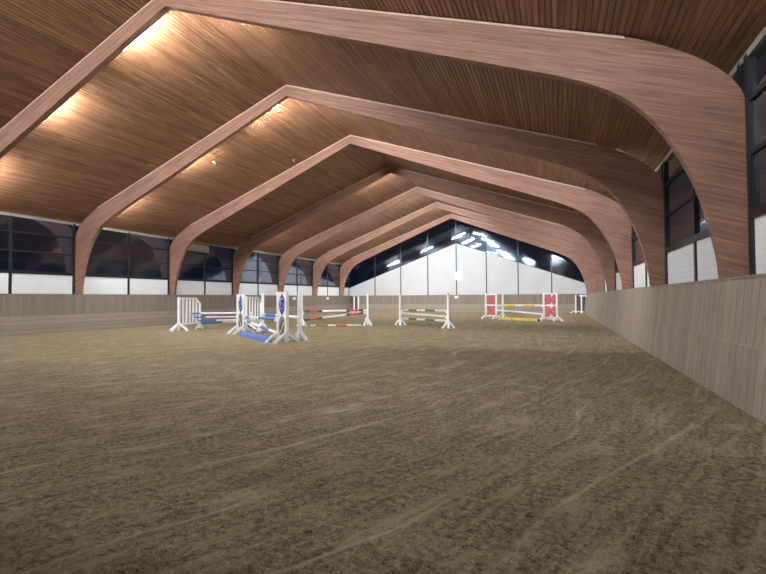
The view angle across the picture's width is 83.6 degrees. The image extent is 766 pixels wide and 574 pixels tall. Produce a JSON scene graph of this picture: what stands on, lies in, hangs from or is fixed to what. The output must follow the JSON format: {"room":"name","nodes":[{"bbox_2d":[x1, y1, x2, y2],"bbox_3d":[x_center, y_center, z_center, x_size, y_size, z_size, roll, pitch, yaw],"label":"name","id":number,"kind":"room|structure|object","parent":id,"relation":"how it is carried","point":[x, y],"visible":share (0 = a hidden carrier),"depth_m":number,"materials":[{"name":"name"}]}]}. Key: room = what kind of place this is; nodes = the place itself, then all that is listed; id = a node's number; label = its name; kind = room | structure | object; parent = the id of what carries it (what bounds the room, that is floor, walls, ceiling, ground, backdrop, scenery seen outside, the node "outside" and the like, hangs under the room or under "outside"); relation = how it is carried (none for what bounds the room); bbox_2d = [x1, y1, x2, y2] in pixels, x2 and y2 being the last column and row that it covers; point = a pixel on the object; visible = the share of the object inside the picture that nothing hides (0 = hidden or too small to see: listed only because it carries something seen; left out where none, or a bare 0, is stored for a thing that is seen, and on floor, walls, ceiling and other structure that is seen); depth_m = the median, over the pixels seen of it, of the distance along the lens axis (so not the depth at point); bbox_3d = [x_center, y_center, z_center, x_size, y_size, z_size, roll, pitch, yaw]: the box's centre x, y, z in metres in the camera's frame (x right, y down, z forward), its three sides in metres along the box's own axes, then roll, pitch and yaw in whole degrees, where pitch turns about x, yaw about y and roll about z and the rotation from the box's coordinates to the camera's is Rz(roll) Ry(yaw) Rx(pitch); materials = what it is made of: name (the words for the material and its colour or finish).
{"room":"sports facility","nodes":[
{"label":"sports facility","id":0,"kind":"room"},
{"bbox_2d":[0,210,341,263],"bbox_3d":[-13.115,-0.464,22.522,0.150,5.040,49.807,-1,-2,22],"label":"wall","id":1,"kind":"structure","parent":0,"point":[0,210],"depth_m":22.00,"materials":[{"name":"brown wood"}]},
{"bbox_2d":[0,214,75,293],"bbox_3d":[-15.101,-1.299,17.348,0.075,3.292,5.005,-1,-2,22],"label":"window","id":2,"kind":"structure","parent":1,"relation":"in","point":[37,256],"depth_m":18.21,"materials":[{"name":"clear glass"}]},
{"bbox_2d":[78,225,169,294],"bbox_3d":[-13.154,-1.188,22.131,0.075,3.292,5.005,-1,-2,22],"label":"window","id":3,"kind":"structure","parent":1,"relation":"in","point":[118,262],"depth_m":22.07,"materials":[{"name":"clear glass"}]},
{"bbox_2d":[0,212,342,264],"bbox_3d":[-13.014,-2.815,22.535,0.060,0.100,49.767,-1,-2,22],"label":"trim","id":4,"kind":"structure","parent":1,"relation":"attached to","point":[1,213],"depth_m":21.82,"materials":[{"name":"metal"}]},
{"bbox_2d":[171,239,232,294],"bbox_3d":[-11.208,-1.077,26.913,0.075,3.292,5.005,-1,-2,22],"label":"window","id":5,"kind":"structure","parent":1,"relation":"in","point":[200,273],"depth_m":27.11,"materials":[{"name":"clear glass"}]},
{"bbox_2d":[188,244,208,252],"bbox_3d":[-11.420,-2.399,26.279,0.080,0.420,1.840,-1,-2,22],"label":"vent panel","id":6,"kind":"object","parent":5,"relation":"attached to","point":[193,247],"visible":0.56,"depth_m":26.41,"materials":[{"name":"metal"}]},
{"bbox_2d":[234,248,278,294],"bbox_3d":[-9.261,-0.967,31.696,0.075,3.292,5.005,-1,-2,22],"label":"window","id":7,"kind":"structure","parent":1,"relation":"in","point":[260,274],"depth_m":31.99,"materials":[{"name":"clear glass"}]},
{"bbox_2d":[279,255,312,294],"bbox_3d":[-7.315,-0.856,36.479,0.075,3.292,5.005,-1,-2,22],"label":"window","id":8,"kind":"structure","parent":1,"relation":"in","point":[299,279],"depth_m":36.94,"materials":[{"name":"clear glass"}]},
{"bbox_2d":[313,260,339,295],"bbox_3d":[-5.368,-0.745,41.262,0.075,3.292,5.005,-1,-2,22],"label":"window","id":9,"kind":"structure","parent":1,"relation":"in","point":[329,283],"depth_m":41.81,"materials":[{"name":"clear glass"}]},
{"bbox_2d":[340,264,348,295],"bbox_3d":[-3.997,-0.666,44.632,0.075,3.292,1.954,-1,-2,22],"label":"window","id":10,"kind":"structure","parent":1,"relation":"in","point":[346,289],"depth_m":45.05,"materials":[{"name":"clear glass"}]},
{"bbox_2d":[0,312,765,573],"bbox_3d":[-2.285,2.002,18.058,23.400,0.250,50.207,-1,-2,22],"label":"floor","id":11,"kind":"structure","parent":0,"point":[487,445],"depth_m":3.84,"materials":[{"name":"brown sand"}]},
{"bbox_2d":[0,294,351,335],"bbox_3d":[-12.666,1.215,22.166,0.240,1.658,49.517,-1,-2,22],"label":"wall","id":12,"kind":"structure","parent":11,"relation":"on","point":[20,314],"depth_m":20.74,"materials":[{"name":"beige wood"}]},
{"bbox_2d":[169,297,203,331],"bbox_3d":[-8.889,1.204,19.397,0.940,1.493,1.970,-1,-2,12],"label":"jump wing","id":13,"kind":"object","parent":11,"relation":"on","point":[179,324],"visible":0.99,"depth_m":19.36},
{"bbox_2d":[227,294,254,334],"bbox_3d":[-5.685,1.082,17.206,0.666,1.586,0.920,-2,-2,44],"label":"emblem wing","id":14,"kind":"object","parent":11,"relation":"on","point":[241,299],"visible":0.91,"depth_m":17.16},
{"bbox_2d":[244,316,275,319],"bbox_3d":[-4.461,1.114,15.456,0.100,0.100,3.648,1,-3,-34],"label":"pole","id":15,"kind":"object","parent":14,"relation":"attached to","point":[247,317],"visible":0.8,"depth_m":15.31,"materials":[{"name":"white paint"}]},
{"bbox_2d":[241,296,260,329],"bbox_3d":[-6.279,1.204,20.540,0.940,1.521,2.370,0,-1,4],"label":"jump wing","id":16,"kind":"object","parent":11,"relation":"on","point":[247,297],"visible":0.52,"depth_m":20.56},
{"bbox_2d":[194,316,235,317],"bbox_3d":[-7.537,1.415,20.276,2.618,0.080,0.080,1,-2,-24],"label":"pole","id":17,"kind":"object","parent":16,"relation":"on","point":[194,316],"visible":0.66,"depth_m":20.09,"materials":[{"name":"white paint"}]},
{"bbox_2d":[201,321,235,322],"bbox_3d":[-7.464,1.697,20.758,2.577,0.080,0.080,1,-2,-25],"label":"pole","id":18,"kind":"object","parent":16,"relation":"on","point":[214,321],"visible":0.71,"depth_m":20.59,"materials":[{"name":"white paint"}]},
{"bbox_2d":[191,312,248,313],"bbox_3d":[-7.572,1.222,20.043,2.639,0.080,0.080,1,-2,-23],"label":"pole","id":19,"kind":"object","parent":16,"relation":"on","point":[199,312],"visible":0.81,"depth_m":19.93,"materials":[{"name":"white paint"}]},
{"bbox_2d":[198,319,251,320],"bbox_3d":[-7.497,1.589,20.538,2.596,0.080,0.080,1,-2,-25],"label":"pole","id":20,"kind":"object","parent":16,"relation":"on","point":[216,319],"visible":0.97,"depth_m":20.43,"materials":[{"name":"white paint"}]},
{"bbox_2d":[240,331,271,341],"bbox_3d":[-4.499,1.728,15.020,0.200,0.170,3.130,1,-2,-33],"label":"plank","id":21,"kind":"object","parent":11,"relation":"on","point":[254,336],"visible":0.85,"depth_m":14.74,"materials":[{"name":"blue paint"}]},
{"bbox_2d":[256,293,268,331],"bbox_3d":[-5.142,1.079,18.298,0.450,1.642,0.450,1,-2,-30],"label":"stand","id":22,"kind":"object","parent":11,"relation":"on","point":[262,294],"visible":0.84,"depth_m":18.26,"materials":[{"name":"white paint"}]},
{"bbox_2d":[262,313,297,318],"bbox_3d":[-3.954,1.085,16.254,0.101,0.100,4.551,1,-2,-30],"label":"pole","id":23,"kind":"object","parent":22,"relation":"attached to","point":[266,314],"visible":0.63,"depth_m":16.61,"materials":[{"name":"white paint"}]},
{"bbox_2d":[265,291,299,343],"bbox_3d":[-3.231,0.959,13.683,0.920,1.623,0.716,1,-2,-42],"label":"emblem wing","id":24,"kind":"object","parent":11,"relation":"on","point":[282,298],"visible":0.99,"depth_m":13.58},
{"bbox_2d":[244,319,275,332],"bbox_3d":[-4.460,1.415,15.448,0.099,0.356,3.653,1,-2,-34],"label":"pole","id":25,"kind":"object","parent":24,"relation":"on","point":[245,320],"visible":0.83,"depth_m":15.30,"materials":[{"name":"white paint"}]},
{"bbox_2d":[292,293,308,341],"bbox_3d":[-2.766,0.988,14.213,0.450,1.586,0.450,1,-2,-30],"label":"stand","id":26,"kind":"object","parent":11,"relation":"on","point":[299,334],"visible":0.87,"depth_m":14.16,"materials":[{"name":"white paint"}]},
{"bbox_2d":[297,295,306,325],"bbox_3d":[-4.147,1.194,21.908,0.450,1.586,0.450,0,-1,3],"label":"stand","id":27,"kind":"object","parent":11,"relation":"on","point":[304,323],"visible":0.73,"depth_m":21.86,"materials":[{"name":"white paint"}]},
{"bbox_2d":[303,309,365,312],"bbox_3d":[-2.462,1.218,21.816,3.199,0.100,0.100,-1,-2,3],"label":"pole","id":28,"kind":"object","parent":27,"relation":"on","point":[355,309],"visible":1,"depth_m":21.77,"materials":[{"name":"white paint"}]},
{"bbox_2d":[310,324,360,325],"bbox_3d":[-2.358,1.916,21.379,2.558,0.089,0.090,0,-1,3],"label":"pole","id":29,"kind":"object","parent":11,"relation":"on","point":[325,324],"visible":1,"depth_m":21.34,"materials":[{"name":"beige paint"}]},
{"bbox_2d":[350,297,360,312],"bbox_3d":[-2.594,1.681,40.537,1.170,1.549,0.740,-1,-2,19],"label":"spare wing","id":30,"kind":"object","parent":11,"relation":"on","point":[356,299],"visible":0.8,"depth_m":40.49},
{"bbox_2d":[363,294,372,325],"bbox_3d":[-0.778,1.150,21.726,0.450,1.623,0.450,0,-1,3],"label":"stand","id":31,"kind":"object","parent":11,"relation":"on","point":[367,320],"visible":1,"depth_m":21.68,"materials":[{"name":"white paint"}]},
{"bbox_2d":[303,312,365,320],"bbox_3d":[-2.461,1.494,21.809,3.208,0.459,0.099,0,-1,3],"label":"pole","id":32,"kind":"object","parent":31,"relation":"on","point":[359,312],"visible":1,"depth_m":21.77,"materials":[{"name":"white paint"}]},
{"bbox_2d":[75,84,664,293],"bbox_3d":[-3.439,-2.750,15.412,23.182,9.130,0.182,-1,-2,22],"label":"arch","id":33,"kind":"object","parent":11,"relation":"on","point":[638,189],"visible":0.87,"depth_m":12.80,"materials":[{"name":"brown wood"}]},
{"bbox_2d":[0,0,749,278],"bbox_3d":[-5.386,-2.861,10.630,23.182,9.130,0.182,-1,-2,22],"label":"arch","id":34,"kind":"object","parent":11,"relation":"on","point":[698,109],"visible":0.79,"depth_m":7.10,"materials":[{"name":"brown wood"}]},
{"bbox_2d":[126,20,158,48],"bbox_3d":[-6.470,-6.622,11.301,1.493,0.618,0.081,-1,-2,22],"label":"fluorescent light","id":35,"kind":"object","parent":34,"relation":"attached to","point":[158,20],"visible":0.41,"depth_m":11.18,"materials":[{"name":"white plastic"}]},
{"bbox_2d":[394,295,406,325],"bbox_3d":[0.882,1.174,21.957,0.450,1.567,0.450,1,-2,-42],"label":"stand","id":36,"kind":"object","parent":11,"relation":"on","point":[399,320],"visible":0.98,"depth_m":21.91,"materials":[{"name":"white paint"}]},
{"bbox_2d":[401,312,445,317],"bbox_3d":[1.937,1.343,20.773,0.099,0.204,2.989,1,-2,-42],"label":"pole","id":37,"kind":"object","parent":36,"relation":"on","point":[432,315],"visible":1,"depth_m":20.64,"materials":[{"name":"beige paint"}]},
{"bbox_2d":[401,309,445,311],"bbox_3d":[1.935,1.133,20.779,0.100,0.100,2.986,1,-2,-42],"label":"pole","id":38,"kind":"object","parent":36,"relation":"attached to","point":[432,310],"visible":1,"depth_m":20.59,"materials":[{"name":"beige paint"}]},
{"bbox_2d":[401,318,446,321],"bbox_3d":[1.938,1.581,20.767,0.100,0.100,2.986,1,-2,-42],"label":"pole","id":39,"kind":"object","parent":36,"relation":"on","point":[421,319],"visible":1,"depth_m":20.65,"materials":[{"name":"beige paint"}]},
{"bbox_2d":[169,135,632,294],"bbox_3d":[-1.493,-2.639,20.195,23.182,9.130,0.182,-1,-2,22],"label":"arch","id":40,"kind":"object","parent":11,"relation":"on","point":[607,214],"visible":0.79,"depth_m":18.05,"materials":[{"name":"brown wood"}]},
{"bbox_2d":[233,166,614,294],"bbox_3d":[0.454,-2.529,24.978,23.182,9.130,0.182,-1,-2,22],"label":"arch","id":41,"kind":"object","parent":11,"relation":"on","point":[583,225],"visible":0.8,"depth_m":23.40,"materials":[{"name":"brown wood"}]},
{"bbox_2d":[279,187,603,291],"bbox_3d":[2.400,-2.418,29.761,23.182,9.130,0.182,-1,-2,22],"label":"arch","id":42,"kind":"object","parent":11,"relation":"on","point":[286,260],"visible":0.77,"depth_m":28.60,"materials":[{"name":"brown wood"}]},
{"bbox_2d":[441,294,454,328],"bbox_3d":[2.988,1.065,19.601,0.450,1.639,0.450,1,-2,-42],"label":"stand","id":43,"kind":"object","parent":11,"relation":"on","point":[448,322],"visible":1,"depth_m":19.56,"materials":[{"name":"white paint"}]},
{"bbox_2d":[313,202,596,295],"bbox_3d":[4.347,-2.307,34.544,23.182,9.130,0.182,-1,-2,22],"label":"arch","id":44,"kind":"object","parent":11,"relation":"on","point":[321,263],"visible":0.71,"depth_m":33.96,"materials":[{"name":"brown wood"}]},
{"bbox_2d":[340,214,590,295],"bbox_3d":[6.293,-2.196,39.327,23.182,9.130,0.182,-1,-2,22],"label":"arch","id":45,"kind":"object","parent":11,"relation":"on","point":[345,269],"visible":0.66,"depth_m":39.28,"materials":[{"name":"brown wood"}]},
{"bbox_2d":[481,294,499,318],"bbox_3d":[7.052,1.258,27.942,0.940,1.633,1.480,1,-2,-42],"label":"jump wing","id":46,"kind":"object","parent":11,"relation":"on","point":[487,304],"visible":0.91,"depth_m":27.91,"materials":[{"name":"white paint"}]},
{"bbox_2d":[497,309,541,314],"bbox_3d":[8.396,1.547,26.464,0.099,0.287,3.032,1,-2,-42],"label":"pole","id":47,"kind":"object","parent":46,"relation":"attached to","point":[497,309],"visible":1,"depth_m":26.37,"materials":[{"name":"white paint"}]},
{"bbox_2d":[497,305,541,305],"bbox_3d":[8.394,1.142,26.474,0.100,0.100,3.025,1,-3,-42],"label":"pole","id":48,"kind":"object","parent":46,"relation":"attached to","point":[497,305],"visible":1,"depth_m":26.38,"materials":[{"name":"white paint"}]},
{"bbox_2d":[500,294,506,316],"bbox_3d":[8.104,1.278,28.961,0.450,1.633,0.450,1,-2,-37],"label":"stand","id":49,"kind":"object","parent":11,"relation":"on","point":[502,313],"visible":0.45,"depth_m":28.93,"materials":[{"name":"white paint"}]},
{"bbox_2d":[504,304,550,304],"bbox_3d":[9.200,1.159,27.519,0.099,0.100,3.451,1,-2,-37],"label":"pole","id":50,"kind":"object","parent":49,"relation":"on","point":[504,304],"visible":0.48,"depth_m":27.52,"materials":[{"name":"white paint"}]},
{"bbox_2d":[498,317,511,319],"bbox_3d":[7.661,1.964,26.690,0.200,0.150,1.047,1,-2,-35],"label":"plank","id":51,"kind":"object","parent":11,"relation":"on","point":[499,318],"visible":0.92,"depth_m":26.63,"materials":[{"name":"yellow paint"}]},
{"bbox_2d":[512,318,539,320],"bbox_3d":[8.464,1.927,25.425,0.200,0.150,1.932,1,-2,-31],"label":"plank","id":52,"kind":"object","parent":11,"relation":"on","point":[520,319],"visible":0.9,"depth_m":25.26,"materials":[{"name":"yellow paint"}]},
{"bbox_2d":[548,294,553,319],"bbox_3d":[10.297,1.195,26.073,0.450,1.623,0.450,1,-2,-37],"label":"stand","id":53,"kind":"object","parent":11,"relation":"on","point":[551,315],"visible":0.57,"depth_m":26.04,"materials":[{"name":"white paint"}]},
{"bbox_2d":[540,293,562,321],"bbox_3d":[9.763,1.161,24.973,0.940,1.642,1.500,1,-2,-42],"label":"jump wing","id":54,"kind":"object","parent":11,"relation":"on","point":[556,317],"visible":0.97,"depth_m":24.96,"materials":[{"name":"white paint"}]},
{"bbox_2d":[571,295,583,313],"bbox_3d":[16.438,1.445,36.160,1.190,1.567,0.740,-1,-2,31],"label":"spare wing","id":55,"kind":"object","parent":11,"relation":"on","point":[578,299],"visible":0.92,"depth_m":36.11},
{"bbox_2d":[584,273,765,423],"bbox_3d":[7.989,0.876,13.767,0.240,1.658,49.517,-1,-2,22],"label":"wall","id":56,"kind":"structure","parent":11,"relation":"on","point":[712,332],"depth_m":6.74,"materials":[{"name":"beige wood"}]},
{"bbox_2d":[0,0,765,263],"bbox_3d":[-2.329,-5.256,18.244,23.415,4.368,50.007,-1,-2,22],"label":"ceiling","id":57,"kind":"structure","parent":0,"point":[189,75],"depth_m":13.56,"materials":[{"name":"brown wood"}]},
{"bbox_2d":[351,296,584,308],"bbox_3d":[7.130,1.620,41.230,23.200,1.588,0.150,-1,-2,22],"label":"wall","id":58,"kind":"structure","parent":0,"point":[351,296],"depth_m":37.01,"materials":[{"name":"brown wood"}]},
{"bbox_2d":[349,255,374,295],"bbox_3d":[-2.246,-1.262,44.962,3.068,4.478,0.090,-1,-2,22],"label":"window","id":59,"kind":"structure","parent":58,"relation":"in","point":[362,275],"depth_m":44.88,"materials":[{"name":"clear glass"}]},
{"bbox_2d":[375,243,400,295],"bbox_3d":[0.485,-1.815,43.863,2.838,5.495,0.090,-1,-2,22],"label":"window","id":60,"kind":"structure","parent":58,"relation":"in","point":[387,262],"depth_m":43.82,"materials":[{"name":"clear glass"}]},
{"bbox_2d":[400,230,427,294],"bbox_3d":[3.111,-2.367,42.807,2.838,6.513,0.090,-1,-2,22],"label":"window","id":61,"kind":"structure","parent":58,"relation":"in","point":[414,250],"depth_m":42.76,"materials":[{"name":"clear glass"}]},
{"bbox_2d":[427,219,456,294],"bbox_3d":[5.736,-2.919,41.752,2.838,7.531,0.090,-1,-2,22],"label":"window","id":62,"kind":"structure","parent":58,"relation":"in","point":[441,239],"depth_m":41.73,"materials":[{"name":"clear glass"}]},
{"bbox_2d":[454,272,461,279],"bbox_3d":[7.210,-1.062,41.035,0.720,0.800,0.037,-1,-2,22],"label":"letter board","id":63,"kind":"object","parent":62,"relation":"attached to","point":[458,275],"visible":1,"depth_m":41.02,"materials":[{"name":"white plastic"}]},
{"bbox_2d":[352,294,583,312],"bbox_3d":[7.026,1.579,40.977,22.040,1.658,0.240,-1,-2,22],"label":"baseboard","id":64,"kind":"structure","parent":58,"relation":"attached to","point":[566,302],"depth_m":40.69,"materials":[{"name":"brown wood"}]},
{"bbox_2d":[456,220,486,294],"bbox_3d":[8.364,-2.962,40.683,2.838,7.531,0.090,-1,-2,22],"label":"window","id":65,"kind":"structure","parent":58,"relation":"in","point":[470,239],"depth_m":40.67,"materials":[{"name":"clear glass"}]},
{"bbox_2d":[486,230,517,293],"bbox_3d":[10.995,-2.497,39.602,2.838,6.513,0.090,-1,-2,22],"label":"window","id":66,"kind":"structure","parent":58,"relation":"in","point":[501,250],"depth_m":39.60,"materials":[{"name":"clear glass"}]},
{"bbox_2d":[518,240,551,293],"bbox_3d":[13.627,-2.031,38.520,2.838,5.495,0.090,-1,-2,22],"label":"window","id":67,"kind":"structure","parent":58,"relation":"in","point":[534,262],"depth_m":38.53,"materials":[{"name":"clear glass"}]},
{"bbox_2d":[551,251,586,293],"bbox_3d":[16.364,-1.567,37.395,3.068,4.478,0.090,-1,-2,22],"label":"window","id":68,"kind":"structure","parent":58,"relation":"in","point":[567,278],"depth_m":37.53,"materials":[{"name":"clear glass"}]},
{"bbox_3d":[8.513,-0.820,13.729,0.150,5.040,49.807,-1,-2,22],"label":"wall","id":69,"kind":"structure","parent":0,"visible":0},
{"bbox_2d":[604,277,606,291],"bbox_3d":[12.140,-1.318,22.995,0.075,3.292,5.005,-1,-2,22],"label":"window","id":70,"kind":"structure","parent":69,"relation":"in","point":[605,286],"depth_m":24.93,"materials":[{"name":"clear glass"}]},
{"bbox_2d":[614,257,621,289],"bbox_3d":[10.193,-1.429,18.212,0.075,3.292,5.005,-1,-2,22],"label":"window","id":71,"kind":"structure","parent":69,"relation":"in","point":[618,286],"depth_m":19.94,"materials":[{"name":"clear glass"}]},
{"bbox_2d":[631,163,662,287],"bbox_3d":[8.247,-1.540,13.429,0.075,3.292,5.005,-1,-2,22],"label":"window","id":72,"kind":"structure","parent":69,"relation":"in","point":[640,278],"depth_m":14.76,"materials":[{"name":"clear glass"}]},
{"bbox_2d":[663,62,744,284],"bbox_3d":[6.300,-1.651,8.646,0.075,3.292,5.005,-1,-2,22],"label":"window","id":73,"kind":"structure","parent":69,"relation":"in","point":[689,251],"depth_m":9.38,"materials":[{"name":"clear glass"}]},
{"bbox_2d":[654,26,765,172],"bbox_3d":[8.383,-3.167,13.836,0.060,0.100,49.767,-1,-2,22],"label":"trim","id":74,"kind":"structure","parent":69,"relation":"attached to","point":[761,37],"depth_m":6.12,"materials":[{"name":"grey metal"}]},
{"bbox_2d":[744,39,765,274],"bbox_3d":[4.354,-1.762,3.863,0.075,3.292,5.005,-1,-2,22],"label":"window","id":75,"kind":"structure","parent":69,"relation":"in","point":[755,65],"depth_m":6.01,"materials":[{"name":"clear glass"}]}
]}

